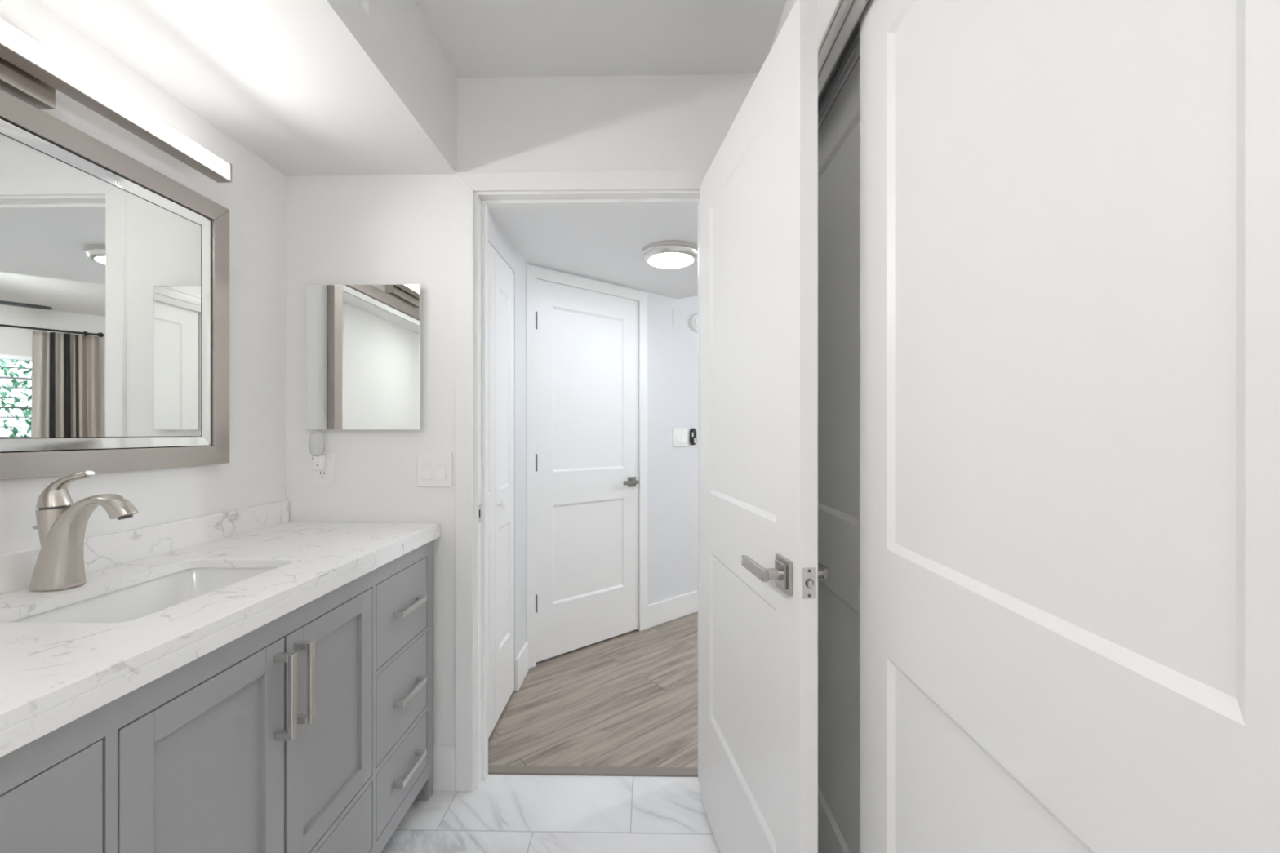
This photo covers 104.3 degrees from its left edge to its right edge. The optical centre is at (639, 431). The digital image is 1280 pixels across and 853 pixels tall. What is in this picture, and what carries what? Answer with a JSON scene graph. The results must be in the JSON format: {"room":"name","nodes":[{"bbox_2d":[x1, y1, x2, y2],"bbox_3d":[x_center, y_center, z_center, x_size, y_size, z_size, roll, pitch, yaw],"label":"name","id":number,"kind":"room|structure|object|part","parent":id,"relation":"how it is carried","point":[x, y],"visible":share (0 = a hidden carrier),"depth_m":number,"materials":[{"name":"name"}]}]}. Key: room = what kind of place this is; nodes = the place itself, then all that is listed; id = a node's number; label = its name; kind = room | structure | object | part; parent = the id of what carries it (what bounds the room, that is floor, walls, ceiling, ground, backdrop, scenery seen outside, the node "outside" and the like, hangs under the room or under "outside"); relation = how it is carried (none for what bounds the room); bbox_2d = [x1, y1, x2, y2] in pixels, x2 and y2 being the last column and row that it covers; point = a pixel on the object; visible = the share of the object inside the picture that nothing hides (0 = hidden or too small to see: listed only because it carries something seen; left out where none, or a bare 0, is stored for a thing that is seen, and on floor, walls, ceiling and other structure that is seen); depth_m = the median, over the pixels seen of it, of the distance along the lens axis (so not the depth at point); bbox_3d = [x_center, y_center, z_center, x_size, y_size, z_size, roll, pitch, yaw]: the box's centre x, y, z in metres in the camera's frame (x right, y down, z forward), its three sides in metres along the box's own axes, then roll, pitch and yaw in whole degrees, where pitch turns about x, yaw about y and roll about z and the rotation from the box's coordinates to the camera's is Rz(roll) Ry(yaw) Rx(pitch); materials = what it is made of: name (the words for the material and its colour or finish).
{"room":"bathroom","nodes":[
{"label":"bathroom","id":0,"kind":"room"},
{"bbox_2d":[0,0,285,554],"bbox_3d":[-1.311,0.005,-0.582,0.100,2.430,4.790,0,0,1],"label":"wall","id":1,"kind":"structure","parent":0,"point":[255,473],"depth_m":1.43,"materials":[{"name":"white paint"}]},
{"bbox_2d":[0,88,229,479],"bbox_3d":[-1.217,-0.277,1.006,0.029,0.738,0.886,0,0,1],"label":"wall mirror","id":2,"kind":"object","parent":1,"relation":"attached to","point":[114,271],"visible":1,"depth_m":1.11,"materials":[{"name":"grey mirror"}]},
{"bbox_3d":[-1.219,-0.277,1.006,0.009,0.578,0.727,0,0,1],"label":"glass","id":3,"kind":"part","parent":2,"relation":"part of","materials":[{"name":"white mirror"}]},
{"bbox_2d":[0,18,231,182],"bbox_3d":[-1.188,-0.715,0.893,0.092,0.114,0.983,0,0,1],"label":"vanity light","id":4,"kind":"object","parent":1,"relation":"attached to","point":[30,72],"visible":0.97,"depth_m":1.02,"materials":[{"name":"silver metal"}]},
{"bbox_2d":[0,500,288,594],"bbox_3d":[-1.224,0.273,1.007,0.015,0.074,1.399,0,0,1],"label":"backsplash","id":5,"kind":"structure","parent":1,"relation":"attached to","point":[108,550],"depth_m":1.24,"materials":[{"name":"white stone"}]},
{"bbox_2d":[35,0,456,176],"bbox_3d":[-0.965,-1.045,-0.638,0.592,0.330,4.690,0,0,1],"label":"ceiling","id":6,"kind":"structure","parent":0,"point":[308,87],"depth_m":1.27,"materials":[{"name":"white paint"}]},
{"bbox_2d":[357,0,368,14],"bbox_3d":[-0.636,-1.070,1.002,0.007,0.194,0.320,0,0,1],"label":"ceiling vent","id":7,"kind":"object","parent":6,"relation":"in","point":[364,3],"visible":1,"depth_m":1.15,"materials":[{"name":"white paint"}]},
{"bbox_2d":[488,210,527,691],"bbox_3d":[-0.641,0.175,2.187,0.100,2.090,0.770,0,0,1],"label":"wall","id":8,"kind":"structure","parent":0,"point":[498,239],"depth_m":2.42,"materials":[{"name":"white paint"}]},
{"bbox_2d":[488,242,513,273],"bbox_3d":[-0.616,-0.746,2.076,0.034,0.012,0.523,0,0,1],"label":"track","id":9,"kind":"object","parent":8,"relation":"attached to","point":[489,244],"visible":0.21,"depth_m":2.12,"materials":[{"name":"white metal"}]},
{"bbox_2d":[488,244,514,737],"bbox_3d":[-0.593,0.235,2.075,0.064,1.945,0.521,0,0,1],"label":"door","id":10,"kind":"structure","parent":9,"relation":"hanging from","point":[500,277],"depth_m":2.12,"materials":[{"name":"white paint"}]},
{"bbox_3d":[-0.578,0.303,2.082,0.034,0.032,0.032,0,0,1],"label":"knob","id":11,"kind":"part","parent":10,"relation":"part of","materials":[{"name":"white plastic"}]},
{"bbox_2d":[515,641,528,690],"bbox_3d":[-0.578,1.145,2.441,0.016,0.150,0.200,0,0,1],"label":"baseboard","id":12,"kind":"structure","parent":8,"relation":"attached to","point":[522,660],"depth_m":2.41,"materials":[{"name":"white paint"}]},
{"bbox_2d":[285,74,757,745],"bbox_3d":[0.531,0.005,1.731,3.500,2.430,0.100,0,0,1],"label":"wall","id":13,"kind":"structure","parent":0,"point":[381,229],"depth_m":1.70,"materials":[{"name":"white paint"}]},
{"bbox_2d":[308,432,325,470],"bbox_3d":[-1.091,0.066,1.680,0.048,0.128,0.042,0,0,1],"label":"night light","id":14,"kind":"object","parent":13,"relation":"attached to","point":[316,441],"visible":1,"depth_m":1.67,"materials":[{"name":"white plastic"}]},
{"bbox_3d":[-1.091,0.042,1.677,0.048,0.080,0.036,0,0,1],"label":"lamp shade","id":15,"kind":"part","parent":14,"relation":"part of","materials":[{"name":"white plastic"}]},
{"bbox_2d":[312,452,333,486],"bbox_3d":[-1.086,0.129,1.705,0.071,0.117,0.009,0,0,1],"label":"outlet","id":16,"kind":"object","parent":13,"relation":"attached to","point":[325,477],"visible":0.73,"depth_m":1.70,"materials":[{"name":"white plastic"}]},
{"bbox_2d":[317,471,327,479],"bbox_3d":[-1.086,0.148,1.702,0.034,0.029,0.003,0,0,1],"label":"socket","id":17,"kind":"object","parent":16,"relation":"attached to","point":[321,474],"depth_m":1.70,"materials":[{"name":"grey plastic"}]},
{"bbox_2d":[306,284,420,430],"bbox_3d":[-0.938,-0.253,1.696,0.390,0.492,0.022,0,0,1],"label":"mirror","id":18,"kind":"object","parent":13,"relation":"attached to","point":[363,341],"visible":1,"depth_m":1.69,"materials":[{"name":"silver mirror"}]},
{"bbox_2d":[417,451,452,487],"bbox_3d":[-0.701,0.129,1.696,0.121,0.120,0.014,0,0,1],"label":"light switch","id":19,"kind":"object","parent":13,"relation":"attached to","point":[434,468],"visible":1,"depth_m":1.69,"materials":[{"name":"white plastic"}]},
{"bbox_2d":[432,744,455,791],"bbox_3d":[-0.923,1.145,1.701,0.592,0.150,0.012,0,0,1],"label":"baseboard","id":20,"kind":"structure","parent":13,"relation":"attached to","point":[443,755],"depth_m":1.69,"materials":[{"name":"white paint"}]},
{"bbox_2d":[478,504,480,522],"bbox_3d":[-0.554,0.282,1.716,0.002,0.060,0.026,0,0,1],"label":"strike plate","id":21,"kind":"object","parent":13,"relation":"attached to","point":[479,505],"visible":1,"depth_m":1.72,"materials":[{"name":"silver metal"}]},
{"bbox_2d":[455,169,708,791],"bbox_3d":[-0.169,0.170,1.736,0.914,2.100,0.114,0,0,1],"label":"door frame","id":22,"kind":"structure","parent":13,"relation":"attached to","point":[466,183],"depth_m":1.69,"materials":[{"name":"white paint"}]},
{"bbox_2d":[380,611,719,852],"bbox_3d":[2.712,1.250,2.051,7.850,0.060,10.200,0,0,1],"label":"floor","id":23,"kind":"structure","parent":0,"point":[629,699],"depth_m":1.84,"materials":[{"name":"grey wood"}]},
{"bbox_2d":[0,540,432,852],"bbox_3d":[-0.952,0.789,1.001,0.555,0.862,1.358,0,0,1],"label":"vanity cabinet","id":24,"kind":"object","parent":23,"relation":"on","point":[309,730],"visible":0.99,"depth_m":0.95,"materials":[{"name":"grey paint"}]},
{"bbox_3d":[-0.729,0.524,0.514,0.020,0.228,0.301,0,0,1],"label":"drawer","id":25,"kind":"part","parent":24,"relation":"part of","materials":[{"name":"grey paint"}]},
{"bbox_3d":[-0.723,0.657,0.840,0.020,0.491,0.309,0,0,1],"label":"door","id":26,"kind":"part","parent":24,"relation":"part of","materials":[{"name":"grey paint"}]},
{"bbox_3d":[-0.729,0.657,0.840,0.009,0.398,0.214,0,0,1],"label":"door panel","id":27,"kind":"part","parent":24,"relation":"part of","materials":[{"name":"grey paint"}]},
{"bbox_2d":[0,522,439,757],"bbox_3d":[-0.963,0.334,1.002,0.537,0.048,1.399,0,0,1],"label":"countertop","id":28,"kind":"structure","parent":24,"relation":"on","point":[52,675],"depth_m":0.86,"materials":[{"name":"white stone"}]},
{"bbox_2d":[28,470,138,591],"bbox_3d":[-1.108,0.193,0.992,0.203,0.233,0.063,0,0,1],"label":"faucet","id":29,"kind":"object","parent":28,"relation":"on","point":[61,526],"visible":1,"depth_m":0.98,"materials":[{"name":"silver metal"}]},
{"bbox_3d":[-1.143,0.113,0.993,0.097,0.074,0.048,0,0,1],"label":"handle","id":30,"kind":"part","parent":29,"relation":"part of","materials":[{"name":"silver metal"}]},
{"bbox_2d":[11,567,275,622],"bbox_3d":[-0.959,0.399,1.007,0.304,0.138,0.439,0,0,1],"label":"sink","id":31,"kind":"object","parent":28,"relation":"in","point":[143,599],"visible":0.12,"depth_m":1.09,"materials":[{"name":"white ceramic"}]},
{"bbox_3d":[-0.693,0.517,0.973,0.036,0.166,0.015,0,0,1],"label":"handle","id":32,"kind":"part","parent":24,"relation":"part of","materials":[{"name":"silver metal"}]},
{"bbox_3d":[-0.692,0.517,1.027,0.036,0.166,0.015,0,0,1],"label":"handle","id":33,"kind":"part","parent":24,"relation":"part of","materials":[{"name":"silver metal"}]},
{"bbox_3d":[-0.717,0.657,1.156,0.020,0.491,0.309,0,0,1],"label":"door","id":34,"kind":"part","parent":24,"relation":"part of","materials":[{"name":"grey paint"}]},
{"bbox_3d":[-0.723,0.657,1.156,0.009,0.398,0.214,0,0,1],"label":"door panel","id":35,"kind":"part","parent":24,"relation":"part of","materials":[{"name":"grey paint"}]},
{"bbox_3d":[-0.720,1.007,0.997,0.020,0.169,0.624,0,0,1],"label":"drawer","id":36,"kind":"part","parent":24,"relation":"part of","materials":[{"name":"grey paint"}]},
{"bbox_3d":[-0.712,1.005,1.480,0.020,0.175,0.301,0,0,1],"label":"drawer","id":37,"kind":"part","parent":24,"relation":"part of","materials":[{"name":"grey paint"}]},
{"bbox_3d":[-0.712,0.776,1.480,0.020,0.242,0.301,0,0,1],"label":"drawer","id":38,"kind":"part","parent":24,"relation":"part of","materials":[{"name":"grey paint"}]},
{"bbox_3d":[-0.712,0.524,1.480,0.020,0.228,0.301,0,0,1],"label":"drawer","id":39,"kind":"part","parent":24,"relation":"part of","materials":[{"name":"grey paint"}]},
{"bbox_3d":[-0.686,1.006,1.490,0.030,0.017,0.150,0,0,1],"label":"handle","id":40,"kind":"part","parent":24,"relation":"part of","materials":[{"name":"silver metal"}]},
{"bbox_3d":[-0.686,0.777,1.490,0.030,0.017,0.150,0,0,1],"label":"handle","id":41,"kind":"part","parent":24,"relation":"part of","materials":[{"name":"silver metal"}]},
{"bbox_3d":[-0.686,0.522,1.490,0.030,0.017,0.150,0,0,1],"label":"handle","id":42,"kind":"part","parent":24,"relation":"part of","materials":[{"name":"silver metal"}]},
{"bbox_3d":[-0.723,1.181,1.661,0.050,0.077,0.031,0,0,1],"label":"leg","id":43,"kind":"part","parent":24,"relation":"part of","materials":[{"name":"grey paint"}]},
{"bbox_2d":[488,764,697,777],"bbox_3d":[-0.168,1.218,1.786,0.770,0.009,0.041,0,0,1],"label":"threshold","id":44,"kind":"object","parent":23,"relation":"on","point":[492,769],"visible":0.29,"depth_m":1.78,"materials":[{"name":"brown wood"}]},
{"bbox_2d":[488,206,697,299],"bbox_3d":[0.800,-1.040,2.521,2.990,0.340,1.490,0,0,1],"label":"ceiling","id":45,"kind":"structure","parent":0,"point":[606,244],"depth_m":2.24,"materials":[{"name":"white paint"}]},
{"bbox_2d":[641,240,697,269],"bbox_3d":[0.148,-0.845,2.403,0.284,0.050,0.284,0,0,1],"label":"ceiling light","id":46,"kind":"object","parent":45,"relation":"attached to","point":[669,254],"visible":0.98,"depth_m":2.33,"materials":[{"name":"white metal"}]},
{"bbox_2d":[648,253,693,267],"bbox_3d":[0.148,-0.835,2.403,0.220,0.030,0.220,0,0,1],"label":"diffuser","id":47,"kind":"object","parent":46,"relation":"attached to","point":[655,260],"depth_m":2.38,"materials":[{"name":"white glass"}]},
{"bbox_2d":[414,0,786,77],"bbox_3d":[-0.157,-1.250,-0.652,2.410,0.080,4.890,0,0,1],"label":"ceiling","id":48,"kind":"structure","parent":0,"point":[477,38],"depth_m":1.52,"materials":[{"name":"white paint"}]},
{"bbox_2d":[527,263,697,630],"bbox_3d":[1.149,0.005,4.088,4.706,2.430,0.100,0,0,-40],"label":"wall","id":49,"kind":"structure","parent":0,"point":[672,351],"depth_m":3.22,"materials":[{"name":"white paint"}]},
{"bbox_2d":[535,279,638,662],"bbox_3d":[-0.275,0.204,2.820,0.708,2.008,0.087,0,0,-40],"label":"door","id":50,"kind":"structure","parent":49,"relation":"in","point":[587,341],"depth_m":2.81,"materials":[{"name":"white paint"}]},
{"bbox_3d":[-0.063,0.303,2.968,0.107,0.023,0.042,0,0,-40],"label":"lever","id":51,"kind":"part","parent":50,"relation":"part of","materials":[{"name":"grey metal"}]},
{"bbox_3d":[-0.047,0.303,3.014,0.060,0.060,0.013,0,0,-40],"label":"lever handle","id":52,"kind":"part","parent":50,"relation":"part of","materials":[{"name":"grey metal"}]},
{"bbox_2d":[526,264,647,668],"bbox_3d":[-0.272,0.181,2.822,0.820,2.078,0.015,0,0,-40],"label":"door frame","id":53,"kind":"structure","parent":49,"relation":"attached to","point":[533,273],"depth_m":2.59,"materials":[{"name":"white paint"}]},
{"bbox_2d":[647,590,697,628],"bbox_3d":[1.508,1.150,4.316,3.824,0.140,0.012,0,0,-40],"label":"baseboard","id":54,"kind":"structure","parent":49,"relation":"attached to","point":[665,611],"depth_m":3.22,"materials":[{"name":"white paint"}]},
{"bbox_2d":[673,309,681,328],"bbox_3d":[0.246,-0.742,3.262,0.076,0.114,0.006,0,0,-40],"label":"blank cover plate","id":55,"kind":"object","parent":49,"relation":"attached to","point":[677,313],"visible":1,"depth_m":3.26,"materials":[{"name":"white paint"}]},
{"bbox_2d":[672,428,688,447],"bbox_3d":[0.269,0.038,3.276,0.132,0.122,0.014,0,0,-40],"label":"hall light switch","id":56,"kind":"object","parent":49,"relation":"attached to","point":[680,436],"visible":1,"depth_m":3.27,"materials":[{"name":"white plastic"}]},
{"bbox_2d":[689,428,696,444],"bbox_3d":[0.359,0.033,3.347,0.050,0.112,0.021,0,0,-40],"label":"remote","id":57,"kind":"object","parent":49,"relation":"attached to","point":[692,431],"visible":1,"depth_m":3.34,"materials":[{"name":"black plastic"}]},
{"bbox_2d":[689,313,697,332],"bbox_3d":[0.391,-0.737,3.366,0.124,0.124,0.032,0,0,-40],"label":"smoke detector","id":58,"kind":"object","parent":49,"relation":"attached to","point":[694,318],"visible":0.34,"depth_m":3.34,"materials":[{"name":"white plastic"}]},
{"bbox_2d":[770,0,859,108],"bbox_3d":[0.428,0.005,-0.663,0.110,2.430,4.690,0,0,1],"label":"wall","id":59,"kind":"structure","parent":0,"point":[826,8],"depth_m":1.12,"materials":[{"name":"white paint"}]},
{"bbox_2d":[700,0,829,852],"bbox_3d":[0.266,0.196,1.289,0.139,2.022,0.746,0,0,-8],"label":"door","id":60,"kind":"structure","parent":59,"relation":"in","point":[761,570],"depth_m":1.12,"materials":[{"name":"white paint"}]},
{"bbox_3d":[0.252,0.282,1.033,0.042,0.023,0.124,0,0,-8],"label":"lever","id":61,"kind":"part","parent":60,"relation":"part of","materials":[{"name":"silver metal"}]},
{"bbox_3d":[0.283,0.282,0.987,0.013,0.066,0.066,0,0,-8],"label":"lever handle","id":62,"kind":"part","parent":60,"relation":"part of","materials":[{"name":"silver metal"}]},
{"bbox_3d":[0.315,0.282,0.927,0.025,0.058,0.002,0,0,-8],"label":"latch plate","id":63,"kind":"part","parent":60,"relation":"part of","materials":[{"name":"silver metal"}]},
{"bbox_3d":[0.350,0.282,1.030,0.042,0.023,0.092,0,0,-8],"label":"lever","id":64,"kind":"part","parent":60,"relation":"part of","materials":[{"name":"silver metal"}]},
{"bbox_2d":[817,57,859,130],"bbox_3d":[0.499,-0.824,0.891,0.025,0.068,1.356,0,0,1],"label":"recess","id":65,"kind":"structure","parent":59,"relation":"attached to","point":[859,57],"depth_m":1.23,"materials":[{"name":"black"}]},
{"bbox_2d":[817,0,868,129],"bbox_3d":[0.422,-0.807,0.893,0.056,0.102,1.400,0,0,1],"label":"closet track","id":66,"kind":"object","parent":59,"relation":"attached to","point":[846,14],"visible":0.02,"depth_m":1.04,"materials":[{"name":"grey metal"}]},
{"bbox_2d":[817,57,859,852],"bbox_3d":[0.469,0.218,1.212,0.030,1.973,0.707,0,0,1],"label":"door","id":67,"kind":"structure","parent":66,"relation":"hanging from","point":[838,135],"depth_m":1.16,"materials":[{"name":"white paint"}]},
{"bbox_3d":[0.446,-0.794,0.892,0.008,0.040,1.354,0,0,1],"label":"rail","id":68,"kind":"part","parent":66,"relation":"part of","materials":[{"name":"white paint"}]},
{"bbox_2d":[859,0,1279,852],"bbox_3d":[0.420,0.210,0.578,0.030,1.990,0.707,0,0,1],"label":"door","id":69,"kind":"structure","parent":66,"relation":"hanging from","point":[1069,210],"depth_m":0.48,"materials":[{"name":"white paint"}]}
]}

